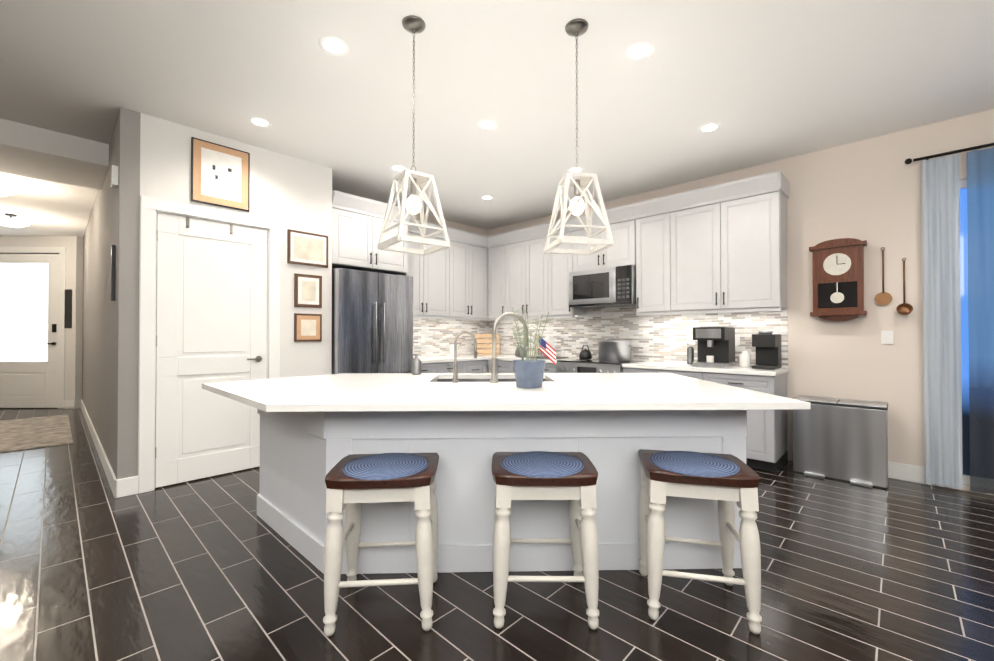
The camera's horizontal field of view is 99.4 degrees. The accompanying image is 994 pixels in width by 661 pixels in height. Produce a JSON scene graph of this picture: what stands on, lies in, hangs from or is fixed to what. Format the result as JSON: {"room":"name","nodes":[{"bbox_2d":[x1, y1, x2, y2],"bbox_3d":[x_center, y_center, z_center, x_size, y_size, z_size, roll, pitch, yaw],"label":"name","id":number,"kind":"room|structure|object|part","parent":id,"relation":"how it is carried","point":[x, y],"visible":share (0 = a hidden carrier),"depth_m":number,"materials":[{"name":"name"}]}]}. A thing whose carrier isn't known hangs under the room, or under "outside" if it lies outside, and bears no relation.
{"room":"kitchen","nodes":[
{"label":"kitchen","id":0,"kind":"room"},
{"bbox_2d":[0,236,82,408],"bbox_3d":[-8.687,-0.137,7.108,3.210,2.898,0.120,0,-1,-1],"label":"wall","id":1,"kind":"structure","parent":0,"point":[73,245],"depth_m":7.09,"materials":[{"name":"paint"}]},
{"bbox_2d":[0,254,58,407],"bbox_3d":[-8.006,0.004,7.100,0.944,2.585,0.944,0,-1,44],"label":"front door","id":2,"kind":"structure","parent":1,"relation":"in","point":[29,296],"depth_m":7.08,"materials":[{"name":"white glass"}]},
{"bbox_2d":[0,247,65,408],"bbox_3d":[-8.005,-0.046,7.053,1.520,2.715,0.021,0,-1,-1],"label":"door frame","id":3,"kind":"structure","parent":1,"relation":"attached to","point":[61,251],"depth_m":7.06,"materials":[{"name":"white wood"}]},
{"bbox_2d":[64,289,71,327],"bbox_3d":[-7.205,-0.364,7.077,0.130,0.650,0.019,0,-1,-1],"label":"strip","id":4,"kind":"object","parent":1,"relation":"attached to","point":[68,311],"visible":0.81,"depth_m":7.07,"materials":[{"name":"black plastic"}]},
{"bbox_2d":[0,172,97,237],"bbox_3d":[-7.227,-1.651,5.619,5.798,0.098,2.518,0,-1,44],"label":"ceiling","id":5,"kind":"structure","parent":0,"point":[46,208],"depth_m":5.45,"materials":[{"name":"paint"}]},
{"bbox_2d":[0,185,16,196],"bbox_3d":[-5.374,-1.526,4.473,0.370,0.168,0.370,0,-1,44],"label":"light","id":6,"kind":"object","parent":5,"relation":"attached to","point":[6,191],"visible":1,"depth_m":4.50,"materials":[{"name":"white glass"}]},
{"bbox_2d":[0,213,30,227],"bbox_3d":[-6.698,-1.514,5.810,0.370,0.168,0.370,0,-1,44],"label":"light","id":7,"kind":"object","parent":5,"relation":"attached to","point":[11,222],"visible":1,"depth_m":5.76,"materials":[{"name":"white glass"}]},
{"bbox_2d":[0,118,108,165],"bbox_3d":[-5.449,-0.229,2.591,0.930,3.000,4.438,0,-1,44],"label":"wall","id":8,"kind":"structure","parent":0,"point":[17,134],"depth_m":3.63,"materials":[{"name":"paint"}]},
{"bbox_2d":[0,143,108,189],"bbox_3d":[-4.787,-1.520,3.299,0.928,0.004,2.516,0,-1,44],"label":"ceiling soffit","id":9,"kind":"structure","parent":0,"point":[20,161],"depth_m":3.91,"materials":[{"name":"paint"}]},
{"bbox_2d":[82,107,140,478],"bbox_3d":[-5.034,-0.204,5.345,6.000,3.000,0.120,0,-1,44],"label":"wall","id":10,"kind":"structure","parent":0,"point":[110,356],"depth_m":3.34,"materials":[{"name":"grey paint"}]},
{"bbox_2d":[110,245,115,300],"bbox_3d":[-3.117,-0.466,3.423,0.070,0.450,0.024,0,-1,44],"label":"strip","id":11,"kind":"object","parent":10,"relation":"attached to","point":[113,263],"visible":0.98,"depth_m":3.40,"materials":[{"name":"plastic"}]},
{"bbox_2d":[111,165,118,187],"bbox_3d":[-3.003,-1.208,3.311,0.100,0.150,0.039,0,-1,44],"label":"box","id":12,"kind":"object","parent":10,"relation":"attached to","point":[114,175],"visible":1,"depth_m":3.28,"materials":[{"name":"white plastic"}]},
{"bbox_2d":[64,399,935,497],"bbox_3d":[-2.640,1.207,3.228,16.274,0.140,8.989,0,-1,44],"label":"baseboard","id":13,"kind":"structure","parent":10,"relation":"attached to","point":[124,487],"depth_m":3.58,"materials":[{"name":"white wood"}]},
{"bbox_2d":[138,113,322,456],"bbox_3d":[-2.359,-0.217,3.892,0.120,3.000,1.460,0,-1,44],"label":"wall","id":14,"kind":"structure","parent":0,"point":[286,191],"depth_m":4.05,"materials":[{"name":"paint"}]},
{"bbox_2d":[138,195,279,493],"bbox_3d":[-2.496,0.110,3.729,0.141,2.342,1.034,0,-1,44],"label":"door frame","id":15,"kind":"structure","parent":14,"relation":"attached to","point":[149,206],"depth_m":3.37,"materials":[{"name":"white wood"}]},
{"bbox_2d":[155,212,266,487],"bbox_3d":[-2.458,0.158,3.691,0.099,2.223,0.823,0,-1,44],"label":"pantry door","id":16,"kind":"structure","parent":14,"relation":"in","point":[211,301],"depth_m":3.65,"materials":[{"name":"white wood"}]},
{"bbox_2d":[191,137,249,211],"bbox_3d":[-2.430,-1.364,3.721,0.023,0.540,0.440,0,-1,44],"label":"framed picture","id":17,"kind":"object","parent":14,"relation":"attached to","point":[227,189],"depth_m":3.70,"materials":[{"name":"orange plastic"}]},
{"bbox_3d":[-2.421,-1.383,3.715,0.001,0.122,0.146,0,-1,44],"label":"picture of birds above the door","id":18,"kind":"part","parent":17,"relation":"part of","materials":[{"name":"white paper"}]},
{"bbox_2d":[287,229,327,267],"bbox_3d":[-1.907,-0.824,4.268,0.022,0.330,0.400,0,-1,44],"label":"framed picture","id":19,"kind":"object","parent":14,"relation":"attached to","point":[307,248],"visible":1,"depth_m":4.25,"materials":[{"name":"paper"}]},
{"bbox_2d":[294,273,321,307],"bbox_3d":[-1.907,-0.399,4.264,0.022,0.330,0.270,0,-1,44],"label":"picture","id":20,"kind":"object","parent":14,"relation":"attached to","point":[307,290],"visible":0.98,"depth_m":4.25,"materials":[{"name":"paper"}]},
{"bbox_2d":[294,313,321,341],"bbox_3d":[-1.907,-0.029,4.260,0.022,0.280,0.270,0,-1,44],"label":"picture","id":21,"kind":"object","parent":14,"relation":"attached to","point":[307,327],"visible":1,"depth_m":4.25,"materials":[{"name":"wood"}]},
{"bbox_2d":[322,166,331,374],"bbox_3d":[-2.021,-0.210,4.646,0.668,3.000,0.100,0,-1,44],"label":"wall","id":22,"kind":"structure","parent":0,"point":[327,294],"depth_m":4.42,"materials":[{"name":"paint"}]},
{"bbox_2d":[332,191,486,356],"bbox_3d":[-1.272,-0.198,6.004,0.120,3.000,3.100,0,-1,44],"label":"wall","id":23,"kind":"structure","parent":0,"point":[456,225],"depth_m":6.60,"materials":[{"name":"beige paint"}]},
{"bbox_2d":[332,190,415,274],"bbox_3d":[-1.625,-1.087,5.026,0.720,0.760,0.975,0,-1,44],"label":"upper cabinet","id":24,"kind":"object","parent":23,"relation":"attached to","point":[357,222],"depth_m":4.76,"materials":[{"name":"wood"}]},
{"bbox_2d":[0,408,993,660],"bbox_3d":[-2.537,1.326,3.122,16.240,0.100,9.240,0,-1,44],"label":"floor","id":25,"kind":"structure","parent":0,"point":[212,568],"depth_m":2.05,"materials":[{"name":"brown tile"}]},
{"bbox_2d":[0,414,72,452],"bbox_3d":[-6.234,1.288,5.147,2.450,0.012,1.440,0,-1,44],"label":"rug","id":26,"kind":"object","parent":25,"relation":"on","point":[28,433],"visible":1,"depth_m":5.25,"materials":[{"name":"beige fabric"}]},
{"bbox_2d":[332,268,412,373],"bbox_3d":[-1.583,0.314,4.967,0.812,1.933,0.945,0,-1,44],"label":"fridge","id":27,"kind":"object","parent":25,"relation":"on","point":[372,322],"visible":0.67,"depth_m":4.66,"materials":[{"name":"silver metal"}]},
{"bbox_2d":[323,453,438,636],"bbox_3d":[-0.509,0.938,1.943,0.470,0.652,0.400,0,-1,-4],"label":"stool","id":28,"kind":"object","parent":25,"relation":"on","point":[354,482],"visible":1,"depth_m":1.78,"materials":[{"name":"beige paint"}]},
{"bbox_2d":[421,363,431,372],"bbox_3d":[-1.151,0.860,5.586,0.610,0.875,0.530,0,-1,44],"label":"base cabinet","id":29,"kind":"object","parent":25,"relation":"on","point":[425,367],"depth_m":5.42,"materials":[{"name":"wood"}]},
{"bbox_2d":[432,363,459,372],"bbox_3d":[-0.875,0.863,5.877,0.610,0.875,0.523,0,-1,44],"label":"base cabinet","id":30,"kind":"object","parent":25,"relation":"on","point":[436,367],"depth_m":5.61,"materials":[{"name":"wood"}]},
{"bbox_2d":[460,359,483,372],"bbox_3d":[-0.562,0.866,6.206,0.610,0.875,0.511,0,-1,44],"label":"base cabinet","id":31,"kind":"object","parent":25,"relation":"on","point":[473,365],"depth_m":6.00,"materials":[{"name":"wood"}]},
{"bbox_2d":[420,355,487,362],"bbox_3d":[-0.629,0.406,6.124,0.631,0.040,2.024,0,-1,44],"label":"countertop","id":32,"kind":"structure","parent":31,"relation":"on","point":[424,358],"depth_m":5.88,"materials":[{"name":"white stone"}]},
{"bbox_2d":[450,344,457,356],"bbox_3d":[-0.634,0.293,6.221,0.130,0.185,0.130,0,-1,44],"label":"jar","id":33,"kind":"object","parent":32,"relation":"on","point":[451,350],"visible":0.56,"depth_m":6.17,"materials":[{"name":"white ceramic"}]},
{"bbox_2d":[475,334,499,354],"bbox_3d":[-0.150,0.219,6.658,0.380,0.340,0.100,0,-1,-1],"label":"sign","id":34,"kind":"object","parent":32,"relation":"on","point":[486,341],"visible":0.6,"depth_m":6.61,"materials":[{"name":"beige wood"}]},
{"bbox_2d":[488,355,566,362],"bbox_3d":[0.533,0.405,5.980,1.251,0.040,0.631,0,-1,44],"label":"countertop","id":35,"kind":"structure","parent":31,"relation":"on","point":[510,358],"depth_m":5.98,"materials":[{"name":"white stone"}]},
{"bbox_2d":[515,347,527,356],"bbox_3d":[0.379,0.283,6.224,0.251,0.204,0.190,0,-1,44],"label":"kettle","id":36,"kind":"object","parent":35,"relation":"on","point":[517,352],"visible":0.54,"depth_m":6.18,"materials":[{"name":"silver metal"}]},
{"bbox_2d":[531,340,568,358],"bbox_3d":[0.719,0.260,5.831,0.400,0.244,0.360,0,-1,44],"label":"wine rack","id":37,"kind":"object","parent":35,"relation":"on","point":[541,354],"visible":0.35,"depth_m":5.81,"materials":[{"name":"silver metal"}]},
{"bbox_2d":[257,364,746,573],"bbox_3d":[0.134,0.828,2.909,2.646,0.892,2.461,0,-1,44],"label":"kitchen island","id":38,"kind":"object","parent":25,"relation":"on","point":[315,430],"depth_m":2.24,"materials":[{"name":"white wood"}]},
{"bbox_2d":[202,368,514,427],"bbox_3d":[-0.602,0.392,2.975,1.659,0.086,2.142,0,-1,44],"label":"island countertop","id":39,"kind":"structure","parent":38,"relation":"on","point":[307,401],"depth_m":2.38,"materials":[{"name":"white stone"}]},
{"bbox_2d":[412,354,420,374],"bbox_3d":[-0.643,0.269,3.371,0.074,0.166,0.078,0,-1,44],"label":"soap dispenser","id":40,"kind":"object","parent":39,"relation":"on","point":[416,365],"visible":1,"depth_m":3.34,"materials":[{"name":"silver metal"}]},
{"bbox_2d":[435,378,548,381],"bbox_3d":[-0.036,0.488,3.123,0.998,0.210,0.998,0,-1,44],"label":"sink","id":41,"kind":"object","parent":39,"relation":"in","point":[436,379],"depth_m":3.37,"materials":[{"name":"silver metal"}]},
{"bbox_2d":[342,373,810,435],"bbox_3d":[0.666,0.362,2.590,2.004,0.032,2.454,0,-1,44],"label":"island countertop","id":42,"kind":"structure","parent":38,"relation":"on","point":[492,401],"depth_m":2.24,"materials":[{"name":"white stone"}]},
{"bbox_2d":[447,330,476,382],"bbox_3d":[-0.231,0.173,2.837,0.104,0.349,0.187,0,-1,44],"label":"faucet","id":43,"kind":"object","parent":42,"relation":"on","point":[455,366],"depth_m":2.82,"materials":[{"name":"silver metal"}]},
{"bbox_2d":[486,312,527,382],"bbox_3d":[0.071,0.111,2.839,0.172,0.473,0.252,0,-1,44],"label":"faucet","id":44,"kind":"object","parent":42,"relation":"on","point":[494,366],"depth_m":2.81,"materials":[{"name":"silver metal"}]},
{"bbox_2d":[512,306,555,387],"bbox_3d":[0.196,0.100,2.567,0.268,0.489,0.259,0,-1,44],"label":"potted plant","id":45,"kind":"object","parent":42,"relation":"on","point":[529,373],"visible":1,"depth_m":2.53,"materials":[{"name":"blue ceramic"}]},
{"bbox_2d":[497,359,507,372],"bbox_3d":[0.228,0.867,6.281,0.440,0.875,0.610,0,-1,44],"label":"base cabinet","id":46,"kind":"object","parent":25,"relation":"on","point":[502,363],"depth_m":6.00,"materials":[{"name":"wood"}]},
{"bbox_2d":[508,363,514,372],"bbox_3d":[0.539,0.864,5.985,0.545,0.875,0.610,0,-1,44],"label":"base cabinet","id":47,"kind":"object","parent":25,"relation":"on","point":[510,365],"depth_m":5.89,"materials":[{"name":"wood"}]},
{"bbox_2d":[488,220,587,318],"bbox_3d":[0.505,-0.827,6.170,1.585,1.260,0.410,0,-1,44],"label":"cabinet","id":48,"kind":"object","parent":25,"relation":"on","point":[520,273],"depth_m":6.05,"materials":[{"name":"wood"}]},
{"bbox_2d":[492,451,598,629],"bbox_3d":[0.211,0.939,1.971,0.470,0.652,0.400,0,-1,1],"label":"stool","id":49,"kind":"object","parent":25,"relation":"on","point":[571,477],"visible":1,"depth_m":1.80,"materials":[{"name":"beige paint"}]},
{"bbox_2d":[544,363,556,372],"bbox_3d":[0.843,0.861,5.696,0.416,0.875,0.610,0,-1,44],"label":"base cabinet","id":50,"kind":"object","parent":25,"relation":"on","point":[550,367],"depth_m":5.43,"materials":[{"name":"wood"}]},
{"bbox_2d":[557,359,643,372],"bbox_3d":[1.260,0.824,5.204,0.860,0.902,0.677,0,-1,44],"label":"range","id":51,"kind":"object","parent":25,"relation":"on","point":[581,366],"visible":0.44,"depth_m":5.02,"materials":[{"name":"silver metal"}]},
{"bbox_2d":[579,345,591,358],"bbox_3d":[1.159,0.282,5.524,0.170,0.184,0.170,0,-1,44],"label":"kettle","id":52,"kind":"object","parent":51,"relation":"on","point":[585,353],"visible":1,"depth_m":5.47,"materials":[{"name":"metal"}]},
{"bbox_2d":[597,337,631,361],"bbox_3d":[1.443,0.224,5.185,0.450,0.295,0.392,0,-1,44],"label":"stockpot","id":53,"kind":"object","parent":51,"relation":"on","point":[614,349],"visible":0.96,"depth_m":5.02,"materials":[{"name":"silver metal"}]},
{"bbox_2d":[623,367,659,372],"bbox_3d":[1.778,0.854,4.807,0.428,0.875,0.610,0,-1,44],"label":"base cabinet","id":54,"kind":"object","parent":25,"relation":"on","point":[626,369],"depth_m":4.63,"materials":[{"name":"wood"}]},
{"bbox_2d":[660,371,711,381],"bbox_3d":[2.061,0.851,4.538,0.605,0.875,0.610,0,-1,44],"label":"base cabinet","id":55,"kind":"object","parent":25,"relation":"on","point":[703,375],"depth_m":4.20,"materials":[{"name":"wood"}]},
{"bbox_2d":[638,449,761,634],"bbox_3d":[0.921,0.939,1.979,0.470,0.652,0.400,0,-1,13],"label":"stool","id":56,"kind":"object","parent":25,"relation":"on","point":[725,480],"visible":0.98,"depth_m":1.84,"materials":[{"name":"beige paint"}]},
{"bbox_2d":[632,171,788,314],"bbox_3d":[2.232,-0.842,4.529,1.449,1.260,0.410,0,-1,44],"label":"cabinet","id":57,"kind":"object","parent":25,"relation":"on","point":[658,280],"depth_m":4.35,"materials":[{"name":"wood"}]},
{"bbox_2d":[712,375,787,471],"bbox_3d":[2.430,0.848,4.187,0.663,0.875,0.610,0,-1,44],"label":"base cabinet","id":58,"kind":"object","parent":25,"relation":"on","point":[767,430],"depth_m":3.85,"materials":[{"name":"wood"}]},
{"bbox_2d":[622,359,787,374],"bbox_3d":[2.144,0.391,4.448,1.460,0.040,0.631,0,-1,44],"label":"countertop","id":59,"kind":"structure","parent":58,"relation":"on","point":[733,370],"depth_m":4.19,"materials":[{"name":"white stone"}]},
{"bbox_2d":[687,346,693,363],"bbox_3d":[2.142,0.274,4.672,0.068,0.195,0.070,0,-1,44],"label":"bottle","id":60,"kind":"object","parent":59,"relation":"on","point":[690,354],"visible":0.92,"depth_m":4.64,"materials":[{"name":"silver metal"}]},
{"bbox_2d":[692,325,734,367],"bbox_3d":[2.256,0.159,4.386,0.300,0.420,0.420,0,-1,44],"label":"espresso machine","id":61,"kind":"object","parent":59,"relation":"on","point":[716,346],"visible":1,"depth_m":4.30,"materials":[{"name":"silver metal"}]},
{"bbox_2d":[739,351,750,366],"bbox_3d":[2.499,0.285,4.249,0.100,0.165,0.100,0,-1,44],"label":"canister","id":62,"kind":"object","parent":59,"relation":"on","point":[744,358],"visible":1,"depth_m":4.21,"materials":[{"name":"ceramic"}]},
{"bbox_2d":[752,330,781,369],"bbox_3d":[2.613,0.181,4.087,0.190,0.370,0.320,0,-1,44],"label":"machine","id":63,"kind":"object","parent":59,"relation":"on","point":[766,344],"visible":1,"depth_m":4.04,"materials":[{"name":"black plastic"}]},
{"bbox_2d":[793,395,887,488],"bbox_3d":[3.006,0.949,3.709,0.638,0.665,0.384,0,-1,44],"label":"trash can","id":64,"kind":"object","parent":25,"relation":"on","point":[843,439],"visible":0.92,"depth_m":3.59,"materials":[{"name":"silver metal"}]},
{"bbox_2d":[0,0,993,229],"bbox_3d":[-2.537,-1.774,3.150,16.240,0.100,9.240,0,-1,44],"label":"ceiling","id":65,"kind":"structure","parent":0,"point":[763,81],"depth_m":2.92,"materials":[{"name":"paint"}]},
{"bbox_2d":[248,117,271,127],"bbox_3d":[-1.958,-1.719,3.482,0.176,0.004,0.176,0,-1,44],"label":"recessed light","id":66,"kind":"object","parent":65,"relation":"in","point":[259,122],"visible":1,"depth_m":3.48,"materials":[{"name":"white plastic"}]},
{"bbox_2d":[318,36,348,55],"bbox_3d":[-0.994,-1.727,2.566,0.176,0.004,0.176,0,-1,44],"label":"recessed light","id":67,"kind":"object","parent":65,"relation":"in","point":[329,45],"visible":1,"depth_m":2.56,"materials":[{"name":"white plastic"}]},
{"bbox_2d":[390,165,406,171],"bbox_3d":[-1.042,-1.710,4.446,0.176,0.004,0.176,0,-1,44],"label":"recessed light","id":68,"kind":"object","parent":65,"relation":"in","point":[399,168],"visible":0.94,"depth_m":4.45,"materials":[{"name":"white plastic"}]},
{"bbox_2d":[377,15,449,254],"bbox_3d":[-0.469,-1.096,2.375,0.311,1.267,0.311,0,-1,-36],"label":"pendant light","id":69,"kind":"object","parent":65,"relation":"hanging from","point":[415,180],"visible":1,"depth_m":2.35,"materials":[{"name":"white wood"}]},
{"bbox_3d":[-0.469,-0.755,2.372,0.084,0.202,0.082,0,-1,-36],"label":"bulb","id":70,"kind":"part","parent":69,"relation":"part of","materials":[{"name":"white glass"}]},
{"bbox_2d":[480,196,493,199],"bbox_3d":[-0.125,-1.701,5.410,0.176,0.004,0.176,0,-1,44],"label":"recessed light","id":71,"kind":"object","parent":65,"relation":"in","point":[487,197],"visible":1,"depth_m":5.40,"materials":[{"name":"white plastic"}]},
{"bbox_2d":[477,120,497,129],"bbox_3d":[-0.078,-1.718,3.530,0.176,0.004,0.176,0,-1,44],"label":"recessed light","id":72,"kind":"object","parent":65,"relation":"in","point":[487,124],"visible":1,"depth_m":3.52,"materials":[{"name":"white plastic"}]},
{"bbox_2d":[567,167,583,172],"bbox_3d":[0.839,-1.710,4.494,0.176,0.004,0.176,0,-1,44],"label":"recessed light","id":73,"kind":"object","parent":65,"relation":"in","point":[571,169],"visible":0.79,"depth_m":4.48,"materials":[{"name":"white plastic"}]},
{"bbox_2d":[544,19,613,254],"bbox_3d":[0.454,-1.096,2.399,0.311,1.267,0.311,0,-1,-9],"label":"pendant light","id":74,"kind":"object","parent":65,"relation":"hanging from","point":[575,28],"visible":1,"depth_m":2.37,"materials":[{"name":"white wood"}]},
{"bbox_3d":[0.454,-0.754,2.396,0.084,0.202,0.082,0,-1,-9],"label":"bulb","id":75,"kind":"part","parent":74,"relation":"part of","materials":[{"name":"white glass"}]},
{"bbox_2d":[625,42,654,60],"bbox_3d":[0.886,-1.726,2.614,0.176,0.004,0.176,0,-1,44],"label":"recessed light","id":76,"kind":"object","parent":65,"relation":"in","point":[636,52],"visible":1,"depth_m":2.61,"materials":[{"name":"white plastic"}]},
{"bbox_2d":[698,123,720,132],"bbox_3d":[1.802,-1.718,3.577,0.176,0.004,0.176,0,-1,44],"label":"recessed light","id":77,"kind":"object","parent":65,"relation":"in","point":[707,128],"visible":1,"depth_m":3.57,"materials":[{"name":"white plastic"}]},
{"bbox_2d":[616,263,631,306],"bbox_3d":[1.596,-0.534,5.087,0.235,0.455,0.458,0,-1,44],"label":"control panel","id":78,"kind":"object","parent":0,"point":[623,270],"depth_m":4.94,"materials":[{"name":"plastic"}]},
{"bbox_2d":[487,109,993,494],"bbox_3d":[3.142,-0.216,4.029,9.240,3.000,0.120,0,-1,44],"label":"wall","id":79,"kind":"structure","parent":0,"point":[869,190],"depth_m":3.77,"materials":[{"name":"beige paint"}]},
{"bbox_2d":[568,209,607,270],"bbox_3d":[1.284,-1.114,5.420,0.580,0.700,0.428,0,-1,44],"label":"upper cabinet","id":80,"kind":"object","parent":79,"relation":"attached to","point":[600,259],"depth_m":5.39,"materials":[{"name":"wood"}]},
{"bbox_2d":[569,265,635,307],"bbox_3d":[1.371,-0.532,5.301,0.855,0.455,0.458,0,-1,44],"label":"microwave","id":81,"kind":"object","parent":79,"relation":"attached to","point":[614,286],"depth_m":5.14,"materials":[{"name":"silver metal"}]},
{"bbox_2d":[608,204,631,262],"bbox_3d":[1.571,-1.116,5.147,0.357,0.700,0.428,0,-1,44],"label":"upper cabinet","id":82,"kind":"object","parent":79,"relation":"attached to","point":[619,218],"depth_m":5.05,"materials":[{"name":"wood"}]},
{"bbox_2d":[809,238,866,320],"bbox_3d":[3.127,-0.465,3.871,0.410,0.755,0.130,0,-1,44],"label":"wall clock","id":83,"kind":"object","parent":79,"relation":"attached to","point":[838,279],"visible":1,"depth_m":3.83,"materials":[{"name":"brown wood"}]},
{"bbox_2d":[875,247,891,304],"bbox_3d":[3.386,-0.476,3.698,0.116,0.510,0.012,0,-1,44],"label":"skimmer","id":84,"kind":"object","parent":79,"relation":"attached to","point":[883,298],"visible":1,"depth_m":3.69,"materials":[{"name":"orange metal"}]},
{"bbox_2d":[881,331,893,343],"bbox_3d":[3.408,0.061,3.683,0.080,0.120,0.009,0,-1,44],"label":"switch plate","id":85,"kind":"object","parent":79,"relation":"attached to","point":[887,337],"visible":1,"depth_m":3.68,"materials":[{"name":"white plastic"}]},
{"bbox_2d":[896,258,912,314],"bbox_3d":[3.463,-0.377,3.585,0.104,0.489,0.068,0,-1,44],"label":"ladle","id":86,"kind":"object","parent":79,"relation":"attached to","point":[903,308],"visible":1,"depth_m":3.60,"materials":[{"name":"orange metal"}]},
{"bbox_2d":[905,143,993,163],"bbox_3d":[4.384,-1.428,2.700,2.553,0.048,0.108,0,-1,44],"label":"curtain rod","id":87,"kind":"object","parent":79,"relation":"attached to","point":[908,161],"visible":0.98,"depth_m":3.38,"materials":[{"name":"brown metal"}]},
{"bbox_2d":[922,154,962,488],"bbox_3d":[3.591,-0.074,3.405,0.210,2.655,0.061,0,-1,44],"label":"curtain","id":88,"kind":"object","parent":87,"relation":"hanging from","point":[942,322],"visible":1,"depth_m":3.40,"materials":[{"name":"grey fabric"}]},
{"bbox_2d":[967,147,993,493],"bbox_3d":[4.444,-0.081,2.604,2.050,2.655,0.052,0,-1,44],"label":"sheer curtain","id":89,"kind":"object","parent":87,"relation":"hanging from","point":[980,187],"visible":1,"depth_m":3.26,"materials":[{"name":"blue fabric"}]},
{"bbox_2d":[960,179,969,484],"bbox_3d":[4.482,0.003,2.753,2.096,2.456,0.060,0,-1,44],"label":"window","id":90,"kind":"structure","parent":79,"relation":"in","point":[964,334],"depth_m":3.42,"materials":[{"name":"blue glass"}]}
]}

